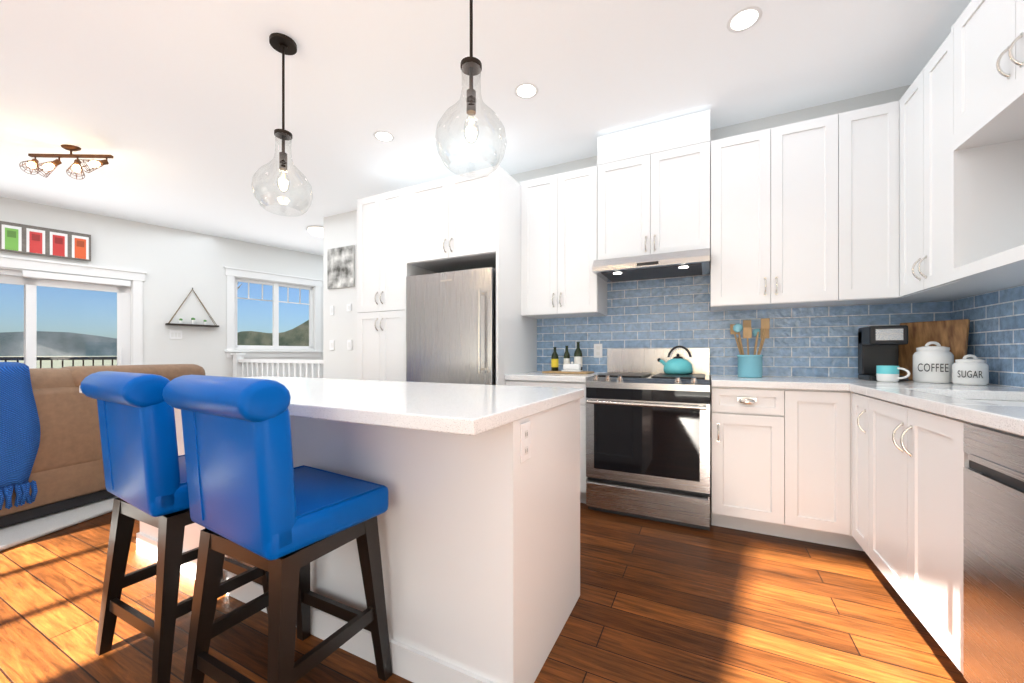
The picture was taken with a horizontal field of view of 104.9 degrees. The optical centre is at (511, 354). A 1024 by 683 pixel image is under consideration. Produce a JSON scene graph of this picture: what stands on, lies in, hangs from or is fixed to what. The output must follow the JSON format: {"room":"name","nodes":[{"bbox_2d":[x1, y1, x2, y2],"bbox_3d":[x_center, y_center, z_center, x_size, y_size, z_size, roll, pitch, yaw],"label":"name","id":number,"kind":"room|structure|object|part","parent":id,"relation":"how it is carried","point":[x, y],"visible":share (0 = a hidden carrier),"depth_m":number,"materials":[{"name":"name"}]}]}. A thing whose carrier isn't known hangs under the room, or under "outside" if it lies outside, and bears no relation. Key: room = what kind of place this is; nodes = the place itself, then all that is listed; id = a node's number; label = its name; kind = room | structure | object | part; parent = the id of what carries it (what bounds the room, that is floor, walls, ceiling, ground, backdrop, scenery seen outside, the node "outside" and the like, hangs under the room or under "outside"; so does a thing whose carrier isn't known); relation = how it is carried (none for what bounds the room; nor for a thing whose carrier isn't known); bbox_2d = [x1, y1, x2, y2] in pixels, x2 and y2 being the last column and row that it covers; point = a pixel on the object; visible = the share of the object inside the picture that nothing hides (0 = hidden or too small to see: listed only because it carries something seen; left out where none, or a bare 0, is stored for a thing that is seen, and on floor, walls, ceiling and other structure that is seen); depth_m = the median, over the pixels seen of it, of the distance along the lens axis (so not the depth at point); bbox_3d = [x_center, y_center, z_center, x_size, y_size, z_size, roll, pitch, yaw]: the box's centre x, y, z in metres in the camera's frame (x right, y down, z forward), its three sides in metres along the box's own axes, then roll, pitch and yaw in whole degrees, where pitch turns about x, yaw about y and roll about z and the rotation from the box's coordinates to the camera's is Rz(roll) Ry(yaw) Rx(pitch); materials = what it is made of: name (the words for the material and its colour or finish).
{"room":"kitchen","nodes":[
{"label":"kitchen","id":0,"kind":"room"},
{"bbox_2d":[0,221,90,260],"bbox_3d":[-5.510,-1.255,4.050,0.034,0.310,1.610,0,0,41],"label":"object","id":1,"kind":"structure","parent":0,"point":[26,239],"depth_m":4.38,"materials":[{"name":"printed paper"},{"name":"painted wood"}]},
{"bbox_2d":[0,197,322,377],"bbox_3d":[-5.340,-0.305,4.427,0.150,2.750,9.300,0,0,41],"label":"wall","id":2,"kind":"structure","parent":0,"point":[177,265],"depth_m":5.29,"materials":[{"name":"white paint"}]},
{"bbox_2d":[0,269,130,368],"bbox_3d":[-5.365,0.075,4.356,0.166,1.988,1.650,0,0,41],"label":"sliding glass door","id":3,"kind":"structure","parent":2,"relation":"in","point":[30,281],"depth_m":4.53,"materials":[{"name":"white plastic"}]},
{"bbox_2d":[0,255,322,364],"bbox_3d":[-4.112,-0.096,3.793,5.031,2.332,8.986,0,0,26],"label":"trim","id":4,"kind":"structure","parent":2,"relation":"attached to","point":[136,278],"depth_m":5.01,"materials":[{"name":"white wood"}]},
{"bbox_2d":[169,330,181,338],"bbox_3d":[-4.496,-0.260,5.262,0.009,0.120,0.130,0,0,41],"label":"switch plate","id":5,"kind":"object","parent":2,"relation":"attached to","point":[175,334],"depth_m":5.26,"materials":[{"name":"white plastic"}]},
{"bbox_2d":[165,288,218,326],"bbox_3d":[-4.339,-0.647,5.358,0.111,0.525,0.560,0,0,41],"label":"shelf","id":6,"kind":"object","parent":2,"relation":"attached to","point":[193,321],"visible":1,"depth_m":5.34,"materials":[{"name":"brown wood"}]},
{"bbox_2d":[235,278,312,348],"bbox_3d":[-3.741,-0.610,6.231,0.060,1.030,1.110,0,0,41],"label":"window","id":7,"kind":"structure","parent":2,"relation":"in","point":[275,286],"depth_m":6.21,"materials":[{"name":"white plastic"}]},
{"bbox_2d":[0,497,967,682],"bbox_3d":[-2.338,1.120,2.947,9.720,0.100,8.900,0,0,26],"label":"floor","id":8,"kind":"structure","parent":0,"point":[660,602],"depth_m":1.59,"materials":[{"name":"brown wood"}]},
{"bbox_2d":[0,496,117,550],"bbox_3d":[-3.926,1.055,2.569,2.400,0.026,3.200,0,0,6],"label":"rug","id":9,"kind":"object","parent":8,"relation":"on","point":[20,533],"visible":0.1,"depth_m":2.44,"materials":[{"name":"white fabric"}]},
{"bbox_2d":[0,362,204,527],"bbox_3d":[-3.413,0.544,2.574,1.006,0.992,2.268,0,0,16],"label":"sofa","id":10,"kind":"object","parent":9,"relation":"on","point":[51,459],"visible":0.67,"depth_m":2.52,"materials":[{"name":"leather"}]},
{"bbox_2d":[0,362,40,527],"bbox_3d":[-3.236,0.481,2.189,0.571,0.866,0.732,0,0,26],"label":"throw","id":11,"kind":"object","parent":10,"relation":"on","point":[20,386],"depth_m":2.37,"materials":[{"name":"blue fabric"}]},
{"bbox_2d":[80,371,268,682],"bbox_3d":[-1.216,0.566,1.477,0.474,1.009,0.474,0,0,31],"label":"stool","id":12,"kind":"object","parent":8,"relation":"on","point":[144,465],"visible":0.77,"depth_m":1.27,"materials":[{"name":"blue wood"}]},
{"bbox_3d":[-1.225,0.287,1.465,0.501,0.451,0.479,0,0,26],"label":"seat","id":13,"kind":"part","parent":12,"relation":"part of","materials":[{"name":"blue leather"}]},
{"bbox_2d":[231,353,322,377],"bbox_3d":[-3.170,0.525,5.325,1.945,1.090,0.130,0,0,26],"label":"stair railing","id":14,"kind":"object","parent":8,"relation":"on","point":[239,365],"visible":0.4,"depth_m":5.35,"materials":[{"name":"white"}]},
{"bbox_2d":[162,375,391,682],"bbox_3d":[-0.696,0.566,1.219,0.474,1.009,0.474,0,0,31],"label":"stool","id":15,"kind":"object","parent":8,"relation":"on","point":[257,499],"visible":1,"depth_m":1.07,"materials":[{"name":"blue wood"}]},
{"bbox_3d":[-0.706,0.287,1.208,0.501,0.451,0.479,0,0,26],"label":"seat","id":16,"kind":"part","parent":15,"relation":"part of","materials":[{"name":"blue leather"}]},
{"bbox_2d":[136,396,583,682],"bbox_3d":[-0.863,0.633,1.939,2.278,0.876,0.694,0,0,26],"label":"kitchen island","id":17,"kind":"object","parent":8,"relation":"on","point":[478,520],"depth_m":1.29,"materials":[{"name":"white wood"}]},
{"bbox_2d":[79,376,583,435],"bbox_3d":[-0.919,0.175,1.874,2.316,0.040,0.940,0,0,26],"label":"island countertop","id":18,"kind":"structure","parent":17,"relation":"on","point":[449,409],"depth_m":1.29,"materials":[{"name":"white stone"}]},
{"bbox_2d":[520,421,530,462],"bbox_3d":[0.042,0.268,1.207,0.006,0.115,0.070,0,0,26],"label":"outlet","id":19,"kind":"object","parent":17,"relation":"attached to","point":[525,426],"depth_m":1.20,"materials":[{"name":"white plastic"}]},
{"bbox_2d":[357,193,384,380],"bbox_3d":[-1.084,-0.165,3.808,0.340,2.470,0.738,0,0,26],"label":"tall cabinet","id":20,"kind":"object","parent":8,"relation":"on","point":[371,209],"depth_m":3.48,"materials":[{"name":"wood"}]},
{"bbox_2d":[385,188,436,381],"bbox_3d":[-0.877,-0.165,3.706,0.359,2.470,0.738,0,0,26],"label":"tall cabinet","id":21,"kind":"object","parent":8,"relation":"on","point":[396,270],"depth_m":3.36,"materials":[{"name":"wood"}]},
{"bbox_2d":[406,267,495,384],"bbox_3d":[-0.366,0.212,3.376,0.814,1.715,0.797,0,0,26],"label":"fridge","id":22,"kind":"object","parent":8,"relation":"on","point":[451,327],"visible":0.44,"depth_m":3.05,"materials":[{"name":"grey metal"}]},
{"bbox_2d":[501,376,587,502],"bbox_3d":[0.373,0.633,3.146,0.634,0.875,0.628,0,0,26],"label":"base cabinet","id":23,"kind":"object","parent":8,"relation":"on","point":[532,383],"depth_m":2.74,"materials":[{"name":"wood"}]},
{"bbox_2d":[505,372,606,383],"bbox_3d":[0.369,0.175,3.140,0.632,0.040,0.643,0,0,26],"label":"countertop","id":24,"kind":"structure","parent":23,"relation":"on","point":[558,378],"depth_m":2.88,"materials":[{"name":"white stone"}]},
{"bbox_2d":[542,342,593,373],"bbox_3d":[0.461,0.026,3.232,0.380,0.256,0.200,0,0,26],"label":"tray","id":25,"kind":"object","parent":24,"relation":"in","point":[572,368],"visible":1,"depth_m":3.22,"materials":[{"name":"brown wood"}]},
{"bbox_2d":[586,348,709,529],"bbox_3d":[0.977,0.512,2.787,0.756,1.115,0.714,0,0,26],"label":"range","id":26,"kind":"object","parent":8,"relation":"on","point":[647,437],"visible":1,"depth_m":2.53,"materials":[{"name":"grey metal"}]},
{"bbox_2d":[657,346,692,373],"bbox_3d":[1.199,0.039,2.899,0.243,0.208,0.200,0,0,26],"label":"kettle","id":27,"kind":"object","parent":26,"relation":"on","point":[677,364],"visible":0.98,"depth_m":2.83,"materials":[{"name":"teal metal"}]},
{"bbox_2d":[711,388,768,534],"bbox_3d":[1.538,0.633,2.568,0.427,0.875,0.628,0,0,26],"label":"base cabinet","id":28,"kind":"object","parent":8,"relation":"on","point":[739,416],"depth_m":2.32,"materials":[{"name":"wood"}]},
{"bbox_2d":[769,388,836,546],"bbox_3d":[1.777,0.633,2.414,0.376,0.875,0.691,0,0,26],"label":"base cabinet","id":29,"kind":"object","parent":8,"relation":"on","point":[802,421],"depth_m":2.19,"materials":[{"name":"wood"}]},
{"bbox_2d":[711,376,1012,387],"bbox_3d":[1.922,0.175,2.369,1.292,0.040,0.643,0,0,26],"label":"countertop","id":30,"kind":"structure","parent":29,"relation":"on","point":[716,381],"depth_m":2.27,"materials":[{"name":"white stone"}]},
{"bbox_2d":[730,318,769,377],"bbox_3d":[1.597,-0.041,2.646,0.228,0.390,0.152,0,0,26],"label":"utensil crock","id":31,"kind":"object","parent":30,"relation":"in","point":[750,366],"visible":1,"depth_m":2.60,"materials":[{"name":"teal ceramic"}]},
{"bbox_2d":[858,325,908,380],"bbox_3d":[2.214,-0.006,2.355,0.170,0.320,0.212,0,0,26],"label":"coffee maker","id":32,"kind":"object","parent":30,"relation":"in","point":[878,345],"visible":0.81,"depth_m":2.35,"materials":[{"name":"black plastic"}]},
{"bbox_2d":[876,365,910,381],"bbox_3d":[2.113,0.109,2.191,0.119,0.090,0.119,0,0,26],"label":"mug","id":33,"kind":"object","parent":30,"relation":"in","point":[884,373],"visible":1,"depth_m":2.17,"materials":[{"name":"white ceramic"}]},
{"bbox_2d":[913,341,953,382],"bbox_3d":[2.311,0.041,2.159,0.159,0.226,0.174,0,0,26],"label":"coffee canister","id":34,"kind":"object","parent":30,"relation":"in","point":[932,364],"visible":1,"depth_m":2.12,"materials":[{"name":"white ceramic"}]},
{"bbox_2d":[899,319,969,379],"bbox_3d":[2.422,-0.019,2.280,0.077,0.348,0.300,0,0,-19],"label":"cutting board","id":35,"kind":"object","parent":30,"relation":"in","point":[953,335],"visible":0.54,"depth_m":2.27,"materials":[{"name":"brown wood"}]},
{"bbox_2d":[952,354,988,384],"bbox_3d":[2.335,0.077,2.004,0.125,0.154,0.138,0,0,26],"label":"sugar canister","id":36,"kind":"object","parent":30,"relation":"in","point":[973,371],"visible":1,"depth_m":1.97,"materials":[{"name":"white ceramic"}]},
{"bbox_2d":[837,388,868,555],"bbox_3d":[1.992,0.633,1.837,0.693,0.875,0.318,0,0,26],"label":"base cabinet","id":37,"kind":"object","parent":8,"relation":"on","point":[852,405],"depth_m":2.08,"materials":[{"name":"wood"}]},
{"bbox_2d":[869,396,892,585],"bbox_3d":[1.886,0.633,1.551,0.628,0.875,0.526,0,0,26],"label":"base cabinet","id":38,"kind":"object","parent":8,"relation":"on","point":[880,411],"depth_m":1.75,"materials":[{"name":"wood"}]},
{"bbox_2d":[893,404,944,651],"bbox_3d":[1.727,0.633,1.229,0.628,0.875,0.431,0,0,26],"label":"base cabinet","id":39,"kind":"object","parent":8,"relation":"on","point":[918,437],"depth_m":1.43,"materials":[{"name":"wood"}]},
{"bbox_2d":[849,384,1023,436],"bbox_3d":[1.479,0.175,0.748,0.643,0.040,2.655,0,0,26],"label":"countertop","id":40,"kind":"structure","parent":39,"relation":"on","point":[951,400],"depth_m":1.39,"materials":[{"name":"white stone"}]},
{"bbox_2d":[969,396,1023,403],"bbox_3d":[1.817,0.283,1.398,0.420,0.199,0.700,0,0,26],"label":"sink","id":41,"kind":"object","parent":40,"relation":"in","point":[992,399],"depth_m":1.65,"materials":[{"name":"silver metal"}]},
{"bbox_2d":[945,416,1008,673],"bbox_3d":[1.496,0.633,0.765,0.628,0.875,0.722,0,0,26],"label":"base cabinet","id":42,"kind":"object","parent":8,"relation":"on","point":[956,459],"depth_m":1.22,"materials":[{"name":"wood"}]},
{"bbox_2d":[963,423,1023,682],"bbox_3d":[1.253,0.637,0.884,0.102,0.865,0.592,0,0,26],"label":"dishwasher","id":43,"kind":"object","parent":42,"relation":"in","point":[993,562],"visible":1,"depth_m":1.05,"materials":[{"name":"silver metal"}]},
{"bbox_2d":[0,0,970,255],"bbox_3d":[-2.338,-1.730,2.947,9.720,0.100,8.900,0,0,26],"label":"ceiling","id":44,"kind":"structure","parent":0,"point":[173,108],"depth_m":2.44,"materials":[{"name":"white paint"}]},
{"bbox_2d":[19,144,112,179],"bbox_3d":[-3.577,-1.542,3.142,0.646,0.276,0.191,0,0,0],"label":"track light","id":45,"kind":"object","parent":44,"relation":"attached to","point":[32,164],"visible":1,"depth_m":3.16,"materials":[{"name":"glass"}]},
{"bbox_2d":[251,33,312,216],"bbox_3d":[-1.231,-1.224,2.118,0.288,0.908,0.288,0,0,26],"label":"pendant light","id":46,"kind":"object","parent":44,"relation":"hanging from","point":[284,44],"visible":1,"depth_m":2.11,"materials":[{"name":"clear glass"}]},
{"bbox_3d":[-1.231,-0.975,2.118,0.288,0.410,0.288,0,0,26],"label":"glass","id":47,"kind":"part","parent":46,"relation":"part of","materials":[{"name":"clear glass"}]},
{"bbox_2d":[306,225,322,236],"bbox_3d":[-2.577,-1.633,5.298,0.340,0.095,0.340,0,0,26],"label":"light","id":48,"kind":"object","parent":44,"relation":"attached to","point":[316,230],"visible":0.67,"depth_m":5.18,"materials":[{"name":"silver metal"}]},
{"bbox_2d":[373,131,393,141],"bbox_3d":[-0.987,-1.677,3.036,0.155,0.003,0.155,0,0,20],"label":"recessed light","id":49,"kind":"object","parent":44,"relation":"in","point":[385,136],"depth_m":3.03,"materials":[{"name":"white"}]},
{"bbox_2d":[435,0,506,177],"bbox_3d":[-0.165,-1.214,1.589,0.288,0.928,0.288,0,0,26],"label":"pendant light","id":50,"kind":"object","parent":44,"relation":"hanging from","point":[471,66],"visible":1,"depth_m":1.58,"materials":[{"name":"clear glass"}]},
{"bbox_3d":[-0.165,-0.955,1.589,0.288,0.410,0.288,0,0,26],"label":"glass","id":51,"kind":"part","parent":50,"relation":"part of","materials":[{"name":"clear glass"}]},
{"bbox_2d":[514,83,538,98],"bbox_3d":[0.092,-1.677,2.511,0.155,0.003,0.155,0,0,2],"label":"recessed light","id":52,"kind":"object","parent":44,"relation":"in","point":[526,91],"depth_m":2.51,"materials":[{"name":"white"}]},
{"bbox_2d":[727,6,762,32],"bbox_3d":[1.167,-1.677,1.977,0.155,0.003,0.155,0,0,20],"label":"recessed light","id":53,"kind":"object","parent":44,"relation":"in","point":[745,20],"depth_m":1.97,"materials":[{"name":"white"}]},
{"bbox_2d":[323,85,910,496],"bbox_3d":[0.245,-0.305,3.629,5.660,2.750,0.120,0,0,26],"label":"wall","id":54,"kind":"structure","parent":0,"point":[340,329],"depth_m":4.61,"materials":[{"name":"white paint"}]},
{"bbox_2d":[330,340,333,349],"bbox_3d":[-2.176,-0.110,4.756,0.075,0.120,0.014,0,0,26],"label":"switch plate","id":55,"kind":"object","parent":54,"relation":"attached to","point":[331,341],"depth_m":4.75,"materials":[{"name":"white plastic"}]},
{"bbox_2d":[330,306,333,314],"bbox_3d":[-2.176,-0.530,4.756,0.060,0.110,0.014,0,0,26],"label":"switch plate","id":56,"kind":"object","parent":54,"relation":"attached to","point":[331,307],"depth_m":4.75,"materials":[{"name":"white plastic"}]},
{"bbox_2d":[327,245,354,288],"bbox_3d":[-2.035,-1.030,4.681,0.440,0.480,0.020,0,0,26],"label":"picture","id":57,"kind":"object","parent":54,"relation":"attached to","point":[340,267],"visible":1,"depth_m":4.66},
{"bbox_2d":[347,340,351,349],"bbox_3d":[-1.907,-0.110,4.623,0.075,0.120,0.014,0,0,26],"label":"switch plate","id":58,"kind":"object","parent":54,"relation":"attached to","point":[349,342],"depth_m":4.61,"materials":[{"name":"white plastic"}]},
{"bbox_2d":[405,175,496,275],"bbox_3d":[-0.499,-1.080,3.518,0.485,0.640,0.738,0,0,26],"label":"upper cabinet","id":59,"kind":"object","parent":54,"relation":"attached to","point":[430,207],"depth_m":3.20,"materials":[{"name":"wood"}]},
{"bbox_2d":[457,165,520,275],"bbox_3d":[-0.172,-1.080,3.355,0.484,0.640,0.738,0,0,26],"label":"upper cabinet","id":60,"kind":"object","parent":54,"relation":"attached to","point":[488,207],"depth_m":3.02,"materials":[{"name":"wood"}]},
{"bbox_2d":[517,172,576,319],"bbox_3d":[0.320,-0.875,3.329,0.377,1.110,0.348,0,0,26],"label":"upper cabinet","id":61,"kind":"object","parent":54,"relation":"attached to","point":[541,270],"depth_m":3.18,"materials":[{"name":"wood"}]},
{"bbox_2d":[565,160,616,319],"bbox_3d":[0.579,-0.875,3.200,0.439,1.110,0.348,0,0,26],"label":"upper cabinet","id":62,"kind":"object","parent":54,"relation":"attached to","point":[590,284],"depth_m":3.03,"materials":[{"name":"wood"}]},
{"bbox_2d":[597,122,664,271],"bbox_3d":[0.919,-1.165,3.031,0.441,0.950,0.348,0,0,26],"label":"upper cabinet","id":63,"kind":"object","parent":54,"relation":"attached to","point":[632,157],"depth_m":2.85,"materials":[{"name":"wood"}]},
{"bbox_2d":[592,248,709,282],"bbox_3d":[1.029,-0.636,2.892,0.758,0.098,0.500,0,0,26],"label":"hood","id":64,"kind":"object","parent":63,"relation":"attached to","point":[687,265],"depth_m":2.77,"materials":[{"name":"silver metal"}]},
{"bbox_2d":[661,109,712,267],"bbox_3d":[1.207,-1.165,2.889,0.440,0.950,0.348,0,0,26],"label":"upper cabinet","id":65,"kind":"object","parent":54,"relation":"attached to","point":[686,148],"depth_m":2.70,"materials":[{"name":"wood"}]},
{"bbox_2d":[697,125,784,315],"bbox_3d":[1.557,-0.875,2.715,0.460,1.110,0.348,0,0,26],"label":"upper cabinet","id":66,"kind":"object","parent":54,"relation":"attached to","point":[744,271],"depth_m":2.55,"materials":[{"name":"wood"}]},
{"bbox_2d":[777,117,844,311],"bbox_3d":[1.861,-0.875,2.564,0.458,1.110,0.348,0,0,26],"label":"upper cabinet","id":67,"kind":"object","parent":54,"relation":"attached to","point":[819,242],"depth_m":2.41,"materials":[{"name":"wood"}]},
{"bbox_2d":[825,102,900,307],"bbox_3d":[2.102,-0.875,2.410,0.350,1.110,0.409,0,0,26],"label":"upper cabinet","id":68,"kind":"object","parent":54,"relation":"attached to","point":[859,142],"depth_m":2.30,"materials":[{"name":"wood"}]},
{"bbox_2d":[893,67,996,299],"bbox_3d":[2.244,-0.875,2.003,0.390,1.110,0.356,0,0,26],"label":"upper cabinet","id":69,"kind":"object","parent":0,"relation":"attached to","point":[908,112],"depth_m":2.11,"materials":[{"name":"wood"}]},
{"bbox_2d":[913,35,1023,295],"bbox_3d":[2.151,-0.875,1.783,0.360,1.110,0.358,0,0,26],"label":"upper cabinet","id":70,"kind":"object","parent":0,"relation":"attached to","point":[974,201],"depth_m":1.69,"materials":[{"name":"wood"}]},
{"bbox_2d":[949,0,1023,151],"bbox_3d":[1.896,-1.155,1.269,0.360,0.550,0.790,0,0,26],"label":"upper cabinet","id":71,"kind":"object","parent":0,"relation":"attached to","point":[986,42],"depth_m":1.53,"materials":[{"name":"wood"}]},
{"label":"outside","id":72,"kind":"structure","parent":0,"visible":0},
{"bbox_2d":[0,356,116,367],"bbox_3d":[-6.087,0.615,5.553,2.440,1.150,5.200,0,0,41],"label":"railing","id":73,"kind":"object","parent":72,"point":[66,358],"depth_m":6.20,"materials":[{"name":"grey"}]},
{"bbox_2d":[0,320,308,355],"bbox_3d":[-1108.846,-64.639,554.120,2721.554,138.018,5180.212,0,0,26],"label":"mountains","id":74,"kind":"structure","parent":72,"point":[63,340],"depth_m":961.95,"materials":[{"name":"green plant"}]}
]}

